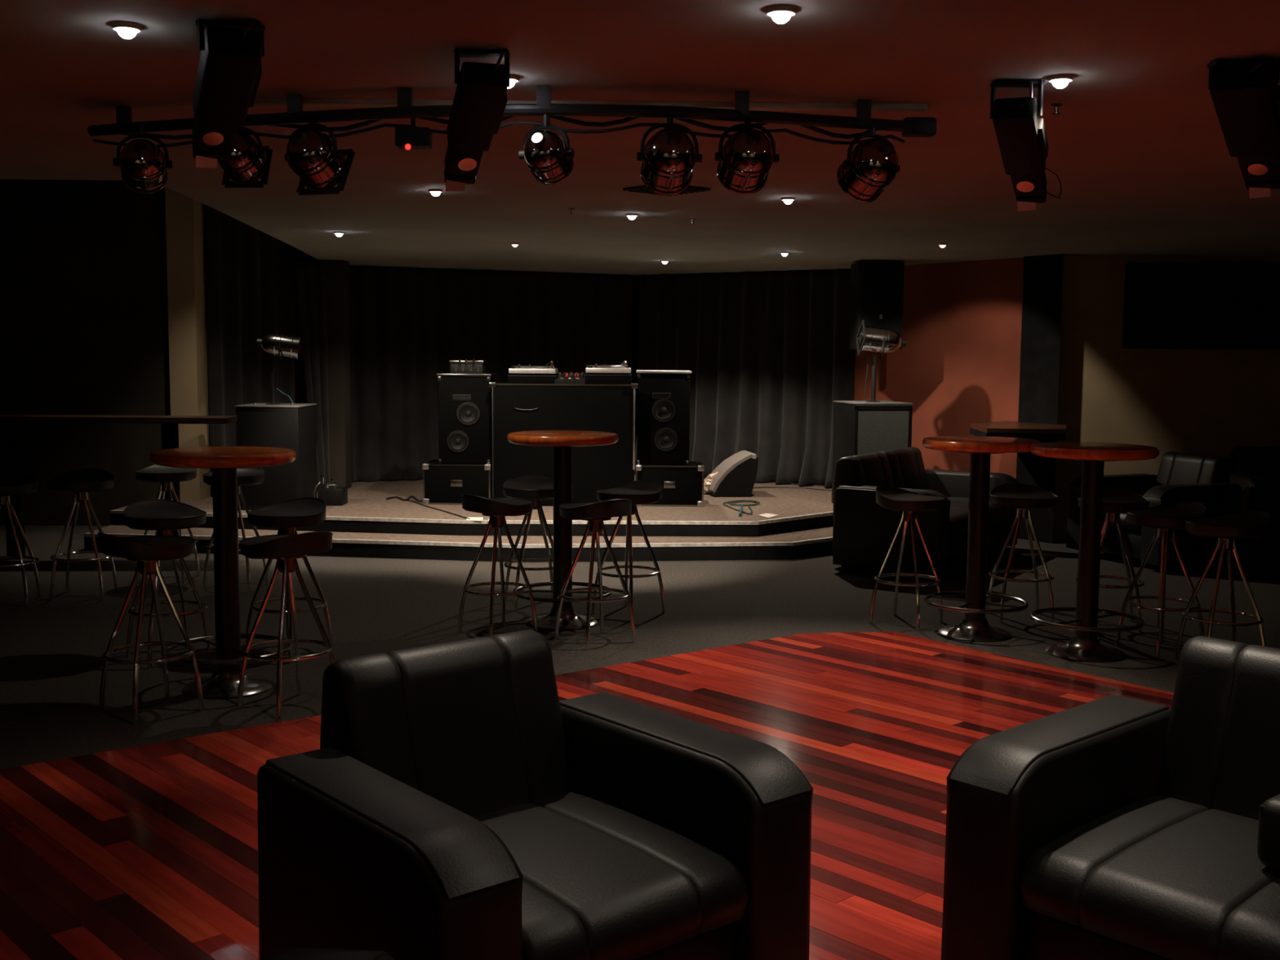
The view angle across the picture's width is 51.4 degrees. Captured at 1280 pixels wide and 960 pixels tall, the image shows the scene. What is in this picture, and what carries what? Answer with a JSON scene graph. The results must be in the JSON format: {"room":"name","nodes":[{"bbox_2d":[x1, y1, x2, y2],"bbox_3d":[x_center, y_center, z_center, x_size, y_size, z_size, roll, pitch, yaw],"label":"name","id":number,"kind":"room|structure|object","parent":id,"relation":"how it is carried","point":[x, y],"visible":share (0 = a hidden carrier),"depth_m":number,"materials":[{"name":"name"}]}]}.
{"room":"event venue","nodes":[
{"label":"event venue","id":0,"kind":"room"},
{"bbox_2d":[0,179,170,525],"bbox_3d":[-5.319,-1.248,11.649,2.541,3.300,0.120,1,5,0],"label":"wall","id":1,"kind":"structure","parent":0,"point":[84,300],"depth_m":11.58,"materials":[{"name":"paint"}]},
{"bbox_2d":[164,187,212,500],"bbox_3d":[-3.949,-1.240,11.688,0.237,3.300,0.400,1,5,0],"label":"wall","id":2,"kind":"structure","parent":0,"point":[185,216],"depth_m":11.51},
{"bbox_2d":[320,259,351,488],"bbox_3d":[-2.883,-0.993,12.640,0.207,2.154,0.250,1,5,0],"label":"pillar","id":3,"kind":"structure","parent":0,"point":[336,270],"depth_m":12.54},
{"bbox_2d":[84,524,832,562],"bbox_3d":[-0.548,0.473,10.725,7.508,0.130,1.900,-1,6,-13],"label":"step","id":4,"kind":"structure","parent":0,"point":[820,548],"depth_m":10.11,"materials":[{"name":"carpet"}]},
{"bbox_2d":[83,533,832,547],"bbox_3d":[-0.664,0.446,10.420,7.183,0.025,1.290,-1,6,-12],"label":"trim","id":5,"kind":"structure","parent":4,"relation":"on","point":[87,535],"depth_m":10.05,"materials":[{"name":"metal"}]},
{"bbox_2d":[110,473,833,536],"bbox_3d":[-0.703,0.204,12.926,7.198,0.246,5.105,1,5,0],"label":"stage","id":6,"kind":"structure","parent":0,"point":[366,499],"depth_m":10.85,"materials":[{"name":"carpet"}]},
{"bbox_2d":[234,403,316,510],"bbox_3d":[-3.045,-0.211,11.182,0.521,0.870,0.614,1,5,0],"label":"subwoofer","id":7,"kind":"object","parent":6,"relation":"on","point":[283,425],"visible":0.77,"depth_m":10.89,"materials":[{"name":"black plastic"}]},
{"bbox_2d":[239,412,295,504],"bbox_3d":[-3.045,-0.175,10.881,0.449,0.756,0.008,0,5,0],"label":"grille","id":8,"kind":"object","parent":7,"relation":"attached to","point":[268,429],"depth_m":10.87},
{"bbox_2d":[266,359,279,404],"bbox_3d":[-3.070,-0.819,11.125,0.120,0.375,0.120,1,5,0],"label":"pole","id":9,"kind":"object","parent":7,"relation":"on","point":[272,361],"visible":1,"depth_m":11.11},
{"bbox_2d":[256,333,302,362],"bbox_3d":[-3.005,-1.103,11.098,0.371,0.239,0.234,1,5,0],"label":"spotlight","id":10,"kind":"object","parent":9,"relation":"attached to","point":[282,345],"visible":1,"depth_m":11.02,"materials":[{"name":"silver metal"}]},
{"bbox_2d":[313,475,347,506],"bbox_3d":[-2.648,0.086,11.387,0.244,0.248,0.225,1,5,0],"label":"box","id":11,"kind":"object","parent":6,"relation":"on","point":[334,495],"visible":0.91,"depth_m":11.29,"materials":[{"name":"black plastic"}]},
{"bbox_2d":[422,459,492,504],"bbox_3d":[-1.577,0.012,11.716,0.588,0.350,0.558,1,5,0],"label":"road case","id":12,"kind":"object","parent":6,"relation":"on","point":[442,483],"visible":0.8,"depth_m":11.44,"materials":[{"name":"black laminate"}]},
{"bbox_2d":[436,373,497,463],"bbox_3d":[-1.512,-0.547,11.672,0.471,0.772,0.480,1,5,0],"label":"loudspeaker","id":13,"kind":"object","parent":12,"relation":"on","point":[464,400],"visible":0.98,"depth_m":11.45,"materials":[{"name":"black laminate"}]},
{"bbox_2d":[448,359,486,373],"bbox_3d":[-1.501,-0.994,11.615,0.300,0.127,0.248,1,5,0],"label":"case","id":14,"kind":"object","parent":13,"relation":"on","point":[457,366],"visible":1,"depth_m":11.51,"materials":[{"name":"silver plastic"}]},
{"bbox_2d":[110,510,833,524],"bbox_3d":[-0.533,0.283,10.915,7.395,0.025,1.559,-1,6,-13],"label":"trim","id":15,"kind":"structure","parent":6,"relation":"attached to","point":[120,512],"depth_m":10.44,"materials":[{"name":"metal"}]},
{"bbox_2d":[488,382,638,506],"bbox_3d":[-0.653,-0.328,11.654,1.269,1.056,0.636,1,5,0],"label":"booth","id":16,"kind":"object","parent":6,"relation":"on","point":[516,407],"visible":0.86,"depth_m":11.34,"materials":[{"name":"black laminate"}]},
{"bbox_2d":[507,373,556,383],"bbox_3d":[-0.926,-0.882,11.608,0.416,0.073,0.383,1,5,0],"label":"case","id":17,"kind":"object","parent":16,"relation":"on","point":[522,378],"visible":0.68,"depth_m":11.42,"materials":[{"name":"black laminate"}]},
{"bbox_2d":[508,360,558,375],"bbox_3d":[-0.925,-0.977,11.593,0.402,0.119,0.365,1,5,0],"label":"turntable","id":18,"kind":"object","parent":17,"relation":"on","point":[519,369],"visible":1,"depth_m":11.42,"materials":[{"name":"silver metal"}]},
{"bbox_2d":[554,372,586,384],"bbox_3d":[-0.599,-0.881,11.504,0.260,0.098,0.330,1,5,0],"label":"mixer","id":19,"kind":"object","parent":16,"relation":"on","point":[577,378],"visible":1,"depth_m":11.44,"materials":[{"name":"black plastic"}]},
{"bbox_2d":[584,373,631,384],"bbox_3d":[-0.274,-0.881,11.607,0.401,0.084,0.383,1,5,0],"label":"case","id":20,"kind":"object","parent":16,"relation":"on","point":[590,379],"visible":0.95,"depth_m":11.42,"materials":[{"name":"black laminate"}]},
{"bbox_2d":[585,360,631,374],"bbox_3d":[-0.273,-0.982,11.592,0.388,0.119,0.365,1,5,0],"label":"turntable","id":21,"kind":"object","parent":20,"relation":"on","point":[624,369],"visible":1,"depth_m":11.42,"materials":[{"name":"silver metal"}]},
{"bbox_2d":[635,460,704,506],"bbox_3d":[0.255,0.025,11.716,0.593,0.356,0.558,1,5,0],"label":"road case","id":22,"kind":"object","parent":6,"relation":"on","point":[682,485],"visible":0.81,"depth_m":11.44,"materials":[{"name":"black laminate"}]},
{"bbox_2d":[635,369,691,464],"bbox_3d":[0.203,-0.555,11.670,0.476,0.806,0.480,1,5,0],"label":"loudspeaker","id":23,"kind":"object","parent":22,"relation":"on","point":[663,437],"visible":1,"depth_m":11.45,"materials":[{"name":"black laminate"}]},
{"bbox_2d":[708,450,758,497],"bbox_3d":[0.846,-0.062,12.470,0.427,0.397,0.462,0,6,-8],"label":"floor monitor","id":24,"kind":"object","parent":6,"relation":"on","point":[735,477],"visible":0.95,"depth_m":12.26,"materials":[{"name":"black plastic"}]},
{"bbox_2d":[703,471,717,493],"bbox_3d":[0.662,0.024,12.486,0.177,0.219,0.158,1,5,0],"label":"plastic wrap","id":25,"kind":"object","parent":24,"relation":"on","point":[708,479],"visible":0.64,"depth_m":12.44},
{"bbox_2d":[722,499,759,516],"bbox_3d":[0.886,0.225,11.336,0.330,0.041,1.111,1,5,0],"label":"coiled cable","id":26,"kind":"object","parent":6,"relation":"on","point":[733,502],"visible":1,"depth_m":11.55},
{"bbox_2d":[831,400,913,502],"bbox_3d":[2.013,-0.225,11.593,0.515,0.909,0.573,-1,6,-11],"label":"subwoofer","id":27,"kind":"object","parent":6,"relation":"on","point":[860,427],"visible":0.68,"depth_m":11.32,"materials":[{"name":"black plastic"}]},
{"bbox_2d":[863,356,879,402],"bbox_3d":[2.020,-0.870,11.498,0.118,0.392,0.118,-5,8,-45],"label":"pole","id":28,"kind":"object","parent":27,"relation":"on","point":[873,358],"visible":1,"depth_m":11.48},
{"bbox_2d":[856,320,906,358],"bbox_3d":[2.087,-1.212,11.451,0.417,0.330,0.314,1,5,0],"label":"spotlight","id":29,"kind":"object","parent":28,"relation":"attached to","point":[871,339],"visible":1,"depth_m":11.39,"materials":[{"name":"silver metal"}]},
{"bbox_2d":[857,409,909,454],"bbox_3d":[2.062,-0.186,11.336,0.457,0.821,0.013,-1,6,-11],"label":"grille","id":30,"kind":"object","parent":27,"relation":"attached to","point":[877,430],"depth_m":11.31,"materials":[{"name":"grey fabric"}]},
{"bbox_2d":[0,631,1173,959],"bbox_3d":[0.833,1.332,2.478,7.261,0.011,7.770,-4,7,-38],"label":"floor","id":31,"kind":"structure","parent":0,"point":[149,851],"depth_m":4.66,"materials":[{"name":"red"}]},
{"bbox_2d":[257,630,813,959],"bbox_3d":[-0.271,0.853,3.142,1.030,0.820,0.909,-4,7,-40],"label":"armchair","id":32,"kind":"object","parent":31,"relation":"on","point":[450,805],"visible":1,"depth_m":3.05,"materials":[{"name":"black leather"}]},
{"bbox_2d":[472,791,747,959],"bbox_3d":[-0.216,0.917,3.083,0.618,0.155,0.730,-4,7,-40],"label":"seat cushion","id":33,"kind":"object","parent":32,"relation":"on","point":[606,875],"depth_m":2.95,"materials":[{"name":"black leather"}]},
{"bbox_2d":[940,635,1279,959],"bbox_3d":[1.410,0.867,3.147,0.909,0.820,1.030,-4,7,-42],"label":"armchair","id":34,"kind":"object","parent":31,"relation":"on","point":[1112,827],"visible":0.99,"depth_m":3.17,"materials":[{"name":"black leather"}]},
{"bbox_2d":[1020,795,1279,959],"bbox_3d":[1.346,0.929,3.095,0.730,0.155,0.618,-4,7,-42],"label":"seat cushion","id":35,"kind":"object","parent":34,"relation":"on","point":[1152,877],"depth_m":2.98,"materials":[{"name":"black leather"}]},
{"bbox_2d":[1257,794,1279,871],"bbox_3d":[1.539,0.789,2.908,0.220,0.160,0.300,-4,7,-40],"label":"armrest","id":36,"kind":"object","parent":34,"relation":"on","point":[1268,827],"visible":1,"depth_m":2.93,"materials":[{"name":"black leather"}]},
{"bbox_2d":[631,279,639,445],"bbox_3d":[0.164,-1.558,15.396,13.500,3.300,0.150,1,5,0],"label":"wall","id":37,"kind":"structure","parent":0,"point":[636,282],"depth_m":15.31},
{"bbox_2d":[0,0,1279,279],"bbox_3d":[0.164,-1.542,6.282,13.500,0.200,18.000,1,5,0],"label":"ceiling","id":38,"kind":"structure","parent":0,"point":[1138,152],"depth_m":4.78,"materials":[{"name":"paint"}]},
{"bbox_2d":[111,22,142,39],"bbox_3d":[-1.341,-1.170,3.478,0.078,0.034,0.078,1,5,0],"label":"recessed light","id":39,"kind":"object","parent":38,"relation":"in","point":[127,30],"visible":1,"depth_m":3.46,"materials":[{"name":"white"}]},
{"bbox_2d":[191,18,265,168],"bbox_3d":[-1.127,-1.035,3.594,0.171,0.323,0.541,-2,6,-25],"label":"speaker","id":40,"kind":"object","parent":38,"relation":"hanging from","point":[228,74],"visible":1,"depth_m":3.49,"materials":[{"name":"black metal"}]},
{"bbox_2d":[195,155,217,168],"bbox_3d":[-1.246,-0.919,3.822,0.062,0.046,0.024,-3,6,-32],"label":"mirror","id":41,"kind":"object","parent":40,"relation":"attached to","point":[201,161],"depth_m":3.82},
{"bbox_2d":[294,262,329,490],"bbox_3d":[-3.018,-0.946,12.290,0.303,2.105,0.086,-4,7,-41],"label":"curtain","id":42,"kind":"object","parent":38,"relation":"hanging from","point":[311,277],"visible":0.84,"depth_m":12.29,"materials":[{"name":"black fabric"}]},
{"bbox_2d":[444,48,510,191],"bbox_3d":[-0.479,-1.046,3.898,0.161,0.348,0.516,-1,6,-12],"label":"light","id":43,"kind":"object","parent":38,"relation":"hanging from","point":[480,100],"visible":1,"depth_m":3.79,"materials":[{"name":"black metal"}]},
{"bbox_2d":[445,179,465,191],"bbox_3d":[-0.572,-0.917,4.124,0.062,0.046,0.023,-2,6,-24],"label":"mirror","id":44,"kind":"object","parent":43,"relation":"attached to","point":[451,184],"depth_m":4.12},
{"bbox_2d":[348,266,632,481],"bbox_3d":[-1.517,-1.093,13.811,3.138,2.134,0.148,-2,6,-23],"label":"curtain","id":45,"kind":"object","parent":38,"relation":"hanging from","point":[406,325],"visible":0.61,"depth_m":13.59,"materials":[{"name":"black fabric"}]},
{"bbox_2d":[87,84,936,147],"bbox_3d":[-0.489,-1.198,4.428,2.950,0.145,0.429,1,5,5],"label":"bar","id":46,"kind":"object","parent":38,"relation":"hanging from","point":[909,126],"visible":0.81,"depth_m":4.33,"materials":[{"name":"black metal"}]},
{"bbox_2d":[112,123,172,194],"bbox_3d":[-1.715,-1.109,4.597,0.191,0.235,0.200,1,5,0],"label":"spotlight","id":47,"kind":"object","parent":46,"relation":"hanging from","point":[143,164],"visible":1,"depth_m":4.56,"materials":[{"name":"black metal"}]},
{"bbox_2d":[217,125,272,187],"bbox_3d":[-1.349,-1.101,4.484,0.185,0.223,0.202,1,5,0],"label":"spotlight","id":48,"kind":"object","parent":46,"relation":"hanging from","point":[250,162],"visible":0.73,"depth_m":4.46,"materials":[{"name":"black metal"}]},
{"bbox_2d":[284,120,355,195],"bbox_3d":[-1.077,-1.075,4.403,0.204,0.254,0.225,2,6,20],"label":"spotlight","id":49,"kind":"object","parent":46,"relation":"hanging from","point":[311,154],"visible":1,"depth_m":4.36,"materials":[{"name":"black metal"}]},
{"bbox_2d":[395,118,431,150],"bbox_3d":[-0.744,-1.135,4.367,0.110,0.113,0.090,1,5,0],"label":"control box","id":50,"kind":"object","parent":46,"relation":"attached to","point":[407,139],"visible":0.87,"depth_m":4.33,"materials":[{"name":"black plastic"}]},
{"bbox_2d":[518,114,573,184],"bbox_3d":[-0.294,-1.064,4.249,0.174,0.235,0.174,-3,6,-29],"label":"spotlight","id":51,"kind":"object","parent":46,"relation":"hanging from","point":[550,161],"visible":1,"depth_m":4.20,"materials":[{"name":"black metal"}]},
{"bbox_2d":[636,115,702,195],"bbox_3d":[0.095,-1.047,4.259,0.210,0.263,0.222,1,5,0],"label":"spotlight","id":52,"kind":"object","parent":46,"relation":"hanging from","point":[668,157],"visible":1,"depth_m":4.21,"materials":[{"name":"black metal"}]},
{"bbox_2d":[715,120,779,195],"bbox_3d":[0.347,-1.057,4.321,0.210,0.251,0.222,1,5,0],"label":"spotlight","id":53,"kind":"object","parent":46,"relation":"hanging from","point":[746,158],"visible":1,"depth_m":4.27,"materials":[{"name":"black metal"}]},
{"bbox_2d":[836,127,899,202],"bbox_3d":[0.768,-1.061,4.447,0.210,0.260,0.220,1,5,0],"label":"spotlight","id":54,"kind":"object","parent":46,"relation":"hanging from","point":[872,166],"visible":1,"depth_m":4.39,"materials":[{"name":"black plastic"}]},
{"bbox_2d":[507,74,519,88],"bbox_3d":[-0.407,-1.220,4.088,0.078,0.034,0.078,1,5,0],"label":"recessed light","id":55,"kind":"object","parent":38,"relation":"in","point":[513,78],"visible":0.48,"depth_m":4.07,"materials":[{"name":"white"}]},
{"bbox_2d":[253,97,927,112],"bbox_3d":[-0.178,-1.265,4.492,2.285,0.018,0.062,1,5,0],"label":"batten","id":56,"kind":"object","parent":38,"relation":"attached to","point":[259,102],"visible":0.48,"depth_m":4.46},
{"bbox_2d":[622,185,711,195],"bbox_3d":[0.136,-1.483,6.801,0.320,0.018,0.320,-4,7,-40],"label":"ceiling vent","id":57,"kind":"object","parent":38,"relation":"in","point":[642,188],"visible":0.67,"depth_m":6.78,"materials":[{"name":"metal"}]},
{"bbox_2d":[634,269,854,488],"bbox_3d":[1.031,-1.065,13.754,2.483,2.135,0.374,4,7,35],"label":"curtain","id":58,"kind":"object","parent":38,"relation":"hanging from","point":[768,356],"visible":0.8,"depth_m":13.65,"materials":[{"name":"black fabric"}]},
{"bbox_2d":[764,4,796,23],"bbox_3d":[0.345,-1.135,3.257,0.078,0.034,0.078,1,5,0],"label":"recessed light","id":59,"kind":"object","parent":38,"relation":"in","point":[780,14],"visible":1,"depth_m":3.24,"materials":[{"name":"white"}]},
{"bbox_2d":[848,260,904,349],"bbox_3d":[2.130,-1.573,11.995,0.405,0.791,0.416,0,5,-2],"label":"loudspeaker","id":60,"kind":"object","parent":38,"relation":"hanging from","point":[877,286],"visible":0.71,"depth_m":11.79,"materials":[{"name":"black plastic"}]},
{"bbox_2d":[860,264,902,334],"bbox_3d":[2.137,-1.539,11.799,0.365,0.731,0.012,0,5,-2],"label":"grille","id":61,"kind":"object","parent":60,"relation":"attached to","point":[881,285],"depth_m":11.78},
{"bbox_2d":[990,80,1062,211],"bbox_3d":[1.235,-1.062,4.247,0.161,0.353,0.517,3,6,28],"label":"light","id":62,"kind":"object","parent":38,"relation":"hanging from","point":[1020,132],"visible":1,"depth_m":4.13,"materials":[{"name":"black metal"}]},
{"bbox_2d":[1017,200,1035,211],"bbox_3d":[1.302,-0.929,4.486,0.062,0.046,0.024,2,6,16],"label":"mirror","id":63,"kind":"object","parent":62,"relation":"attached to","point":[1022,206],"depth_m":4.48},
{"bbox_2d":[1050,102,1062,115],"bbox_3d":[1.393,-1.240,4.450,0.040,0.033,0.040,1,5,0],"label":"sprinkler","id":64,"kind":"object","parent":38,"relation":"attached to","point":[1055,105],"visible":1,"depth_m":4.44,"materials":[{"name":"silver metal"}]},
{"bbox_2d":[1047,74,1074,88],"bbox_3d":[1.269,-1.199,4.017,0.078,0.034,0.078,1,5,0],"label":"recessed light","id":65,"kind":"object","parent":38,"relation":"in","point":[1059,81],"visible":1,"depth_m":4.00,"materials":[{"name":"white"}]},
{"bbox_2d":[1207,57,1279,198],"bbox_3d":[1.830,-1.036,3.954,0.187,0.338,0.562,4,7,35],"label":"light","id":66,"kind":"object","parent":38,"relation":"hanging from","point":[1245,94],"visible":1,"depth_m":3.83,"materials":[{"name":"black metal"}]},
{"bbox_2d":[1248,187,1270,198],"bbox_3d":[1.950,-0.910,4.188,0.062,0.046,0.024,3,6,27],"label":"mirror","id":67,"kind":"object","parent":66,"relation":"attached to","point":[1254,193],"depth_m":4.19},
{"bbox_2d":[0,524,1279,768],"bbox_3d":[0.141,0.996,6.524,13.500,0.100,18.000,1,5,0],"label":"floor","id":68,"kind":"structure","parent":0,"point":[51,660],"depth_m":7.84,"materials":[{"name":"grey carpet"}]},
{"bbox_2d":[0,471,40,607],"bbox_3d":[-3.879,0.359,8.125,0.393,0.795,0.393,-1,6,-11],"label":"bar stool","id":69,"kind":"object","parent":68,"relation":"on","point":[11,482],"visible":1,"depth_m":8.09,"materials":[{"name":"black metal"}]},
{"bbox_2d":[46,468,117,600],"bbox_3d":[-3.509,0.338,8.376,0.393,0.795,0.393,0,5,-6],"label":"bar stool","id":70,"kind":"object","parent":68,"relation":"on","point":[81,482],"visible":0.93,"depth_m":8.31,"materials":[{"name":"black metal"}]},
{"bbox_2d":[0,414,237,559],"bbox_3d":[-4.580,0.056,9.835,3.100,1.061,0.320,0,5,-4],"label":"bar table","id":71,"kind":"object","parent":68,"relation":"on","point":[11,424],"visible":0.67,"depth_m":9.77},
{"bbox_2d":[97,532,204,724],"bbox_3d":[-2.111,0.603,5.726,0.393,0.795,0.393,5,7,42],"label":"bar stool","id":72,"kind":"object","parent":68,"relation":"on","point":[147,550],"visible":1,"depth_m":5.68,"materials":[{"name":"black plastic"}]},
{"bbox_2d":[123,498,211,668],"bbox_3d":[-2.380,0.508,6.698,0.393,0.795,0.393,-4,7,-40],"label":"bar stool","id":73,"kind":"object","parent":68,"relation":"on","point":[162,516],"visible":0.87,"depth_m":6.68,"materials":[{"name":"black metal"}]},
{"bbox_2d":[135,463,199,582],"bbox_3d":[-3.209,0.278,9.039,0.393,0.795,0.393,1,5,0],"label":"bar stool","id":74,"kind":"object","parent":68,"relation":"on","point":[166,476],"visible":0.54,"depth_m":8.97,"materials":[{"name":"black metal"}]},
{"bbox_2d":[150,446,296,698],"bbox_3d":[-1.897,0.415,6.109,0.636,1.100,0.636,-1,6,-17],"label":"bar table","id":75,"kind":"object","parent":68,"relation":"on","point":[224,682],"visible":0.84,"depth_m":6.05,"materials":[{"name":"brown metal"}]},
{"bbox_2d":[202,466,267,589],"bbox_3d":[-2.690,0.301,8.838,0.393,0.795,0.393,1,5,6],"label":"bar stool","id":76,"kind":"object","parent":68,"relation":"on","point":[253,475],"visible":0.46,"depth_m":8.74,"materials":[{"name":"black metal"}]},
{"bbox_2d":[237,531,334,720],"bbox_3d":[-1.535,0.601,5.801,0.393,0.795,0.393,5,7,42],"label":"bar stool","id":77,"kind":"object","parent":68,"relation":"on","point":[286,548],"visible":0.98,"depth_m":5.72,"materials":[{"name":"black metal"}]},
{"bbox_2d":[244,497,333,663],"bbox_3d":[-1.804,0.501,6.824,0.393,0.795,0.393,3,6,29],"label":"bar stool","id":78,"kind":"object","parent":68,"relation":"on","point":[286,516],"visible":0.9,"depth_m":6.78,"materials":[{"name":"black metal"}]},
{"bbox_2d":[457,493,537,636],"bbox_3d":[-0.786,0.460,7.346,0.393,0.795,0.393,-4,7,-42],"label":"bar stool","id":79,"kind":"object","parent":68,"relation":"on","point":[496,508],"visible":1,"depth_m":7.28,"materials":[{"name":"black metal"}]},
{"bbox_2d":[502,474,553,611],"bbox_3d":[-0.648,0.380,8.199,0.393,0.795,0.393,-1,6,-17],"label":"bar stool","id":80,"kind":"object","parent":68,"relation":"on","point":[535,488],"visible":0.72,"depth_m":8.15,"materials":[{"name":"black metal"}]},
{"bbox_2d":[506,430,618,630],"bbox_3d":[-0.444,0.281,7.644,0.636,1.100,0.636,4,6,33],"label":"bar table","id":81,"kind":"object","parent":68,"relation":"on","point":[562,442],"visible":0.87,"depth_m":7.58,"materials":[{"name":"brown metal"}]},
{"bbox_2d":[554,498,635,649],"bbox_3d":[-0.242,0.480,7.190,0.393,0.795,0.393,-4,7,-37],"label":"bar stool","id":82,"kind":"object","parent":68,"relation":"on","point":[595,513],"visible":1,"depth_m":7.11,"materials":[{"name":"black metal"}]},
{"bbox_2d":[591,480,665,620],"bbox_3d":[-0.066,0.407,7.969,0.393,0.795,0.393,5,7,40],"label":"bar stool","id":83,"kind":"object","parent":68,"relation":"on","point":[639,491],"visible":0.86,"depth_m":7.95,"materials":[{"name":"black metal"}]},
{"bbox_2d":[869,485,944,630],"bbox_3d":[1.564,0.441,7.764,0.393,0.795,0.393,5,7,38],"label":"bar stool","id":84,"kind":"object","parent":68,"relation":"on","point":[909,503],"visible":0.99,"depth_m":7.73,"materials":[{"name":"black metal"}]},
{"bbox_2d":[832,446,1019,581],"bbox_3d":[2.166,0.210,10.107,0.909,0.820,1.850,4,6,32],"label":"sofa","id":85,"kind":"object","parent":68,"relation":"on","point":[864,531],"visible":0.78,"depth_m":9.49,"materials":[{"name":"black leather"}]},
{"bbox_2d":[949,507,968,538],"bbox_3d":[2.047,0.299,9.763,0.730,0.155,0.717,4,6,32],"label":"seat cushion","id":86,"kind":"object","parent":85,"relation":"on","point":[958,517],"depth_m":9.52,"materials":[{"name":"black leather"}]},
{"bbox_2d":[946,497,1010,524],"bbox_3d":[2.430,0.244,10.372,0.730,0.155,0.717,4,6,32],"label":"seat cushion","id":87,"kind":"object","parent":85,"relation":"on","point":[997,515],"depth_m":10.26,"materials":[{"name":"black leather"}]},
{"bbox_2d":[922,435,1039,642],"bbox_3d":[1.888,0.321,7.437,0.636,1.100,0.636,-2,6,-24],"label":"bar table","id":88,"kind":"object","parent":68,"relation":"on","point":[974,627],"visible":0.99,"depth_m":7.38,"materials":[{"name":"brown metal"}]},
{"bbox_2d":[986,482,1058,622],"bbox_3d":[2.276,0.431,7.932,0.393,0.795,0.393,1,5,0],"label":"bar stool","id":89,"kind":"object","parent":68,"relation":"on","point":[1023,497],"visible":0.98,"depth_m":7.87,"materials":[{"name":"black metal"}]},
{"bbox_2d":[1030,441,1159,662],"bbox_3d":[2.356,0.369,6.975,0.636,1.100,0.636,0,5,-6],"label":"bar table","id":90,"kind":"object","parent":68,"relation":"on","point":[1085,646],"visible":1,"depth_m":6.92,"materials":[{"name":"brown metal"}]},
{"bbox_2d":[1075,486,1149,631],"bbox_3d":[2.742,0.453,7.748,0.393,0.795,0.393,2,6,11],"label":"bar stool","id":91,"kind":"object","parent":68,"relation":"on","point":[1116,500],"visible":0.68,"depth_m":7.69,"materials":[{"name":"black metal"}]},
{"bbox_2d":[1066,451,1242,572],"bbox_3d":[3.969,0.215,10.219,0.909,0.820,0.980,-2,6,-24],"label":"armchair","id":92,"kind":"object","parent":68,"relation":"on","point":[1204,479],"visible":0.6,"depth_m":9.93,"materials":[{"name":"black leather"}]},
{"bbox_2d":[1102,512,1141,532],"bbox_3d":[3.890,0.275,10.190,0.730,0.155,0.568,-2,6,-24],"label":"seat cushion","id":93,"kind":"object","parent":92,"relation":"on","point":[1126,526],"depth_m":9.95,"materials":[{"name":"black leather"}]},
{"bbox_2d":[1115,501,1206,658],"bbox_3d":[2.784,0.517,7.083,0.393,0.795,0.393,-2,6,-21],"label":"bar stool","id":94,"kind":"object","parent":68,"relation":"on","point":[1166,517],"visible":0.98,"depth_m":7.03,"materials":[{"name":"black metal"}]},
{"bbox_2d":[1175,511,1271,660],"bbox_3d":[2.948,0.553,6.721,0.393,0.795,0.393,0,5,-4],"label":"bar stool","id":95,"kind":"object","parent":68,"relation":"on","point":[1227,528],"visible":0.98,"depth_m":6.66,"materials":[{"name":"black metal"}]},
{"bbox_2d":[1229,447,1279,557],"bbox_3d":[5.719,0.172,10.821,1.900,0.820,0.909,1,5,0],"label":"sofa","id":96,"kind":"object","parent":68,"relation":"on","point":[1256,470],"visible":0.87,"depth_m":10.50,"materials":[{"name":"black leather"}]},
{"bbox_2d":[1275,497,1279,523],"bbox_3d":[5.345,0.234,10.741,0.742,0.155,0.730,0,5,0],"label":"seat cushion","id":97,"kind":"object","parent":96,"relation":"on","point":[1277,501],"depth_m":10.41,"materials":[{"name":"black leather"}]},
{"bbox_2d":[848,257,1023,479],"bbox_3d":[2.710,-0.797,12.386,0.120,2.400,2.223,-3,7,-33],"label":"wall","id":98,"kind":"structure","parent":0,"point":[958,366],"depth_m":12.03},
{"bbox_2d":[1016,253,1063,543],"bbox_3d":[3.406,-0.692,11.351,0.266,2.400,0.591,-3,7,-35],"label":"wall pillar","id":99,"kind":"structure","parent":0,"point":[1042,278],"depth_m":11.17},
{"bbox_2d":[969,421,1066,440],"bbox_3d":[3.148,-0.425,11.083,0.761,0.085,1.667,2,6,17],"label":"corner shelf","id":100,"kind":"object","parent":99,"relation":"attached to","point":[1035,431],"visible":0.91,"depth_m":10.35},
{"bbox_2d":[1053,255,1279,528],"bbox_3d":[5.176,-0.671,11.293,3.460,2.400,0.120,1,5,0],"label":"wall","id":101,"kind":"structure","parent":0,"point":[1204,402],"depth_m":11.22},
{"bbox_2d":[1053,528,1066,540],"bbox_3d":[5.186,0.480,11.334,3.420,0.100,0.018,1,5,0],"label":"baseboard","id":102,"kind":"structure","parent":101,"relation":"attached to","point":[1058,534],"depth_m":11.32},
{"bbox_2d":[1122,262,1279,349],"bbox_3d":[4.995,-1.442,11.077,1.900,0.706,0.104,1,5,0],"label":"wall screen","id":103,"kind":"object","parent":101,"relation":"attached to","point":[1167,305],"visible":1,"depth_m":11.03,"materials":[{"name":"black plastic"}]},
{"bbox_3d":[-3.276,-2.803,10.233,6.600,0.100,9.900,1,5,0],"label":"ceiling","id":104,"kind":"structure","parent":0,"visible":0},
{"bbox_2d":[205,204,320,489],"bbox_3d":[-3.329,-1.387,12.201,0.260,2.995,1.367,4,6,33],"label":"curtain","id":105,"kind":"object","parent":104,"relation":"hanging from","point":[252,294],"visible":0.34,"depth_m":11.94,"materials":[{"name":"black fabric"}]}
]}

